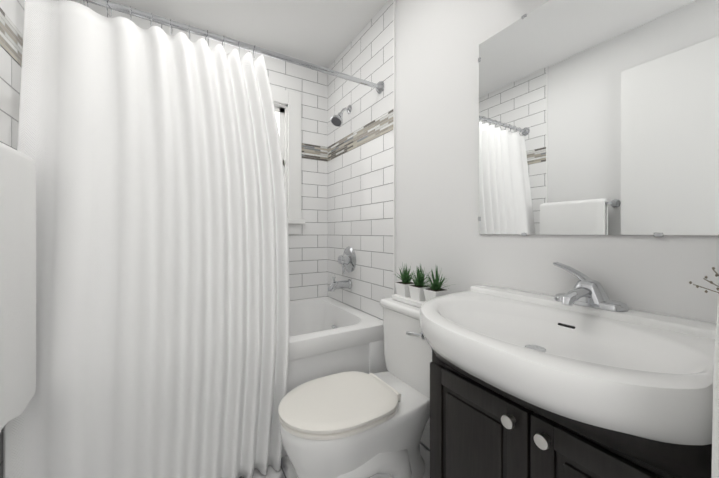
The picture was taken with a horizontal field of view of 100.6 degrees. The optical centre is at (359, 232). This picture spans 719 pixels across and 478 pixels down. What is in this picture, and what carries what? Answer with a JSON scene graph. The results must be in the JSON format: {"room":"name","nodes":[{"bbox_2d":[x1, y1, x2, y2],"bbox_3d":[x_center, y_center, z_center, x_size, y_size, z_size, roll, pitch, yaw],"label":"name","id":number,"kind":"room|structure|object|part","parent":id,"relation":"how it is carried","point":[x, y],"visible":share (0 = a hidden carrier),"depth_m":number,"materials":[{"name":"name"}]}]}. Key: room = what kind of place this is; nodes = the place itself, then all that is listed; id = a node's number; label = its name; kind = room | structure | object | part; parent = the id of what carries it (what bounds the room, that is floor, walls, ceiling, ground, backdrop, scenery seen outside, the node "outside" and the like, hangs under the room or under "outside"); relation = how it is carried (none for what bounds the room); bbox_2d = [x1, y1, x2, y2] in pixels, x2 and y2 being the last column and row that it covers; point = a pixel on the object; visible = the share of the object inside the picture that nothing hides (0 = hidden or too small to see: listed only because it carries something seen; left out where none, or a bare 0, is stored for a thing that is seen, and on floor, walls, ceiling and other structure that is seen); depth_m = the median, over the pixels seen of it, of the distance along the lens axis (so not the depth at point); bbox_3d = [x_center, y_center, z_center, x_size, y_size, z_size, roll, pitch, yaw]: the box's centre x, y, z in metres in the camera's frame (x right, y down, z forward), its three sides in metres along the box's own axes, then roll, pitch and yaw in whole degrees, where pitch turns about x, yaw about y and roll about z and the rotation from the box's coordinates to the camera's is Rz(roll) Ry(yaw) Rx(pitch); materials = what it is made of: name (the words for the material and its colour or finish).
{"room":"bathroom","nodes":[
{"label":"bathroom","id":0,"kind":"room"},
{"bbox_2d":[80,0,327,300],"bbox_3d":[-0.896,-0.146,2.007,1.670,2.290,0.100,0,0,-31],"label":"wall","id":1,"kind":"structure","parent":0,"point":[308,262],"depth_m":2.25,"materials":[{"name":"tile"}]},
{"bbox_2d":[270,86,304,233],"bbox_3d":[-0.790,-0.511,2.035,0.840,1.040,0.130,0,0,-31],"label":"window","id":2,"kind":"structure","parent":1,"relation":"in","point":[290,125],"depth_m":2.18,"materials":[{"name":"white paint"}]},
{"bbox_2d":[302,143,327,160],"bbox_3d":[-0.870,-0.616,1.964,1.448,0.110,0.003,0,0,-31],"label":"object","id":3,"kind":"structure","parent":1,"relation":"attached to","point":[314,152],"depth_m":2.28,"materials":[{"name":"tile"}]},
{"bbox_2d":[110,0,387,67],"bbox_3d":[-0.123,-1.340,0.718,1.670,0.100,3.105,0,0,-31],"label":"ceiling","id":4,"kind":"structure","parent":0,"point":[323,33],"depth_m":1.80,"materials":[{"name":"white paint"}]},
{"bbox_2d":[239,441,429,477],"bbox_3d":[-0.123,1.050,0.719,1.670,0.100,3.105,0,0,-31],"label":"floor","id":5,"kind":"structure","parent":0,"point":[286,470],"depth_m":1.26,"materials":[{"name":"tile"}]},
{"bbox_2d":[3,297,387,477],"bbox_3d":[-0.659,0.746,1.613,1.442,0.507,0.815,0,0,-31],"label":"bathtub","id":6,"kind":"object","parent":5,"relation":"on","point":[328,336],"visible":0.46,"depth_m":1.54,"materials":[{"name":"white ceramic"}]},
{"bbox_2d":[278,297,431,477],"bbox_3d":[0.035,0.657,1.184,0.704,0.685,0.384,0,0,-31],"label":"toilet","id":7,"kind":"object","parent":5,"relation":"on","point":[352,424],"visible":0.85,"depth_m":1.07,"materials":[{"name":"white ceramic"}]},
{"bbox_3d":[-0.078,0.627,1.116,0.440,0.041,0.350,0,0,-31],"label":"seat","id":8,"kind":"part","parent":7,"relation":"part of","materials":[{"name":"white plastic"}]},
{"bbox_3d":[0.227,0.401,1.192,0.031,0.031,0.095,0,0,-31],"label":"handle","id":9,"kind":"part","parent":7,"relation":"part of","materials":[{"name":"silver metal"}]},
{"bbox_2d":[392,262,454,307],"bbox_3d":[0.274,0.221,1.306,0.153,0.184,0.340,0,0,-31],"label":"potted plants","id":10,"kind":"object","parent":7,"relation":"on","point":[417,293],"visible":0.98,"depth_m":1.29,"materials":[{"name":"green plant"}]},
{"bbox_2d":[420,262,715,477],"bbox_3d":[0.433,0.543,0.725,0.506,0.914,0.682,0,0,-31],"label":"bathroom vanity","id":11,"kind":"object","parent":5,"relation":"on","point":[585,377],"visible":1,"depth_m":0.64,"materials":[{"name":"white ceramic"}]},
{"bbox_2d":[553,262,628,311],"bbox_3d":[0.575,0.141,0.789,0.159,0.109,0.179,0,0,-31],"label":"faucet","id":12,"kind":"object","parent":11,"relation":"on","point":[587,295],"depth_m":0.78,"materials":[{"name":"silver metal"}]},
{"bbox_2d":[689,267,718,293],"bbox_3d":[0.740,0.131,0.621,0.034,0.123,0.074,0,0,-31],"label":"branch","id":13,"kind":"object","parent":11,"relation":"on","point":[711,282],"visible":0.96,"depth_m":0.62,"materials":[{"name":"brown plant"}]},
{"bbox_2d":[396,0,718,424],"bbox_3d":[0.349,-0.145,1.457,0.100,2.290,2.325,0,0,-31],"label":"wall","id":14,"kind":"structure","parent":0,"point":[438,42],"depth_m":1.21,"materials":[{"name":"white paint"}]},
{"bbox_2d":[328,0,392,319],"bbox_3d":[-0.028,-0.146,1.978,0.011,2.290,0.843,0,0,-31],"label":"wall tile","id":15,"kind":"structure","parent":14,"relation":"attached to","point":[360,200],"depth_m":1.87,"materials":[{"name":"white tile"}]},
{"bbox_2d":[5,0,383,477],"bbox_3d":[-0.462,0.062,1.284,1.447,1.863,0.206,0,0,-31],"label":"shower curtain","id":16,"kind":"object","parent":15,"relation":"attached to","point":[154,153],"visible":0.98,"depth_m":1.08,"materials":[{"name":"white fabric"}]},
{"bbox_2d":[328,277,351,291],"bbox_3d":[-0.136,0.338,1.991,0.162,0.095,0.068,0,0,-31],"label":"tub spout","id":17,"kind":"object","parent":15,"relation":"attached to","point":[335,285],"visible":0.98,"depth_m":1.97,"materials":[{"name":"silver metal"}]},
{"bbox_2d":[331,105,351,126],"bbox_3d":[-0.122,-0.789,1.983,0.145,0.162,0.087,0,0,-31],"label":"shower head","id":18,"kind":"object","parent":15,"relation":"attached to","point":[336,120],"visible":1,"depth_m":1.97},
{"bbox_2d":[338,246,355,273],"bbox_3d":[-0.102,0.180,2.011,0.084,0.178,0.176,0,0,-31],"label":"shower valve","id":19,"kind":"object","parent":15,"relation":"attached to","point":[347,259],"visible":0.98,"depth_m":1.99,"materials":[{"name":"silver metal"}]},
{"bbox_2d":[328,109,392,160],"bbox_3d":[-0.033,-0.616,1.973,0.003,0.110,0.841,0,0,-31],"label":"tile border","id":20,"kind":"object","parent":15,"relation":"attached to","point":[383,124],"depth_m":1.87,"materials":[{"name":"tile"}]},
{"bbox_2d":[420,423,429,448],"bbox_3d":[0.518,0.948,1.063,0.016,0.105,1.275,0,0,-31],"label":"baseboard","id":21,"kind":"structure","parent":14,"relation":"attached to","point":[425,439],"depth_m":1.38,"materials":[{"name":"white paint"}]},
{"bbox_2d":[478,0,718,236],"bbox_3d":[0.650,-0.362,0.847,0.009,0.743,0.730,0,0,-31],"label":"mirror","id":22,"kind":"object","parent":14,"relation":"attached to","point":[598,117],"visible":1,"depth_m":0.82,"materials":[{"name":"clear glass"}]},
{"bbox_3d":[-0.797,-0.144,0.315,0.100,2.290,3.105,0,0,-31],"label":"wall","id":23,"kind":"structure","parent":0,"visible":0},
{"bbox_2d":[0,142,35,432],"bbox_3d":[-0.882,0.125,0.663,0.112,0.706,0.464,0,0,-31],"label":"towel","id":24,"kind":"object","parent":23,"relation":"attached to","point":[17,280],"visible":1,"depth_m":0.77,"materials":[{"name":"white fabric"}]},
{"bbox_2d":[0,0,79,477],"bbox_3d":[-1.268,-0.145,1.210,0.011,2.290,0.885,0,0,-31],"label":"wall tile","id":25,"kind":"structure","parent":23,"relation":"attached to","point":[10,73],"depth_m":0.94,"materials":[{"name":"white tile"}]},
{"bbox_2d":[0,7,22,66],"bbox_3d":[-1.262,-0.615,1.212,0.003,0.110,0.883,0,0,-31],"label":"tile border","id":26,"kind":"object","parent":25,"relation":"attached to","point":[11,39],"depth_m":0.94,"materials":[{"name":"tile"}]},
{"bbox_2d":[393,0,395,294],"bbox_3d":[-0.424,-0.145,1.221,1.470,2.290,0.048,0,0,-31],"label":"trim","id":27,"kind":"structure","parent":23,"relation":"attached to","point":[394,144],"depth_m":1.61,"materials":[{"name":"white paint"}]},
{"bbox_3d":[0.613,-0.144,0.317,0.620,2.290,0.100,0,0,-31],"label":"wall","id":28,"kind":"structure","parent":0,"visible":0},
{"bbox_2d":[711,298,718,477],"bbox_3d":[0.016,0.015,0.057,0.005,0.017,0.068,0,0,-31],"label":"towel","id":29,"kind":"object","parent":28,"relation":"attached to","point":[715,448],"visible":1,"depth_m":0.03,"materials":[{"name":"white fabric"}]}
]}

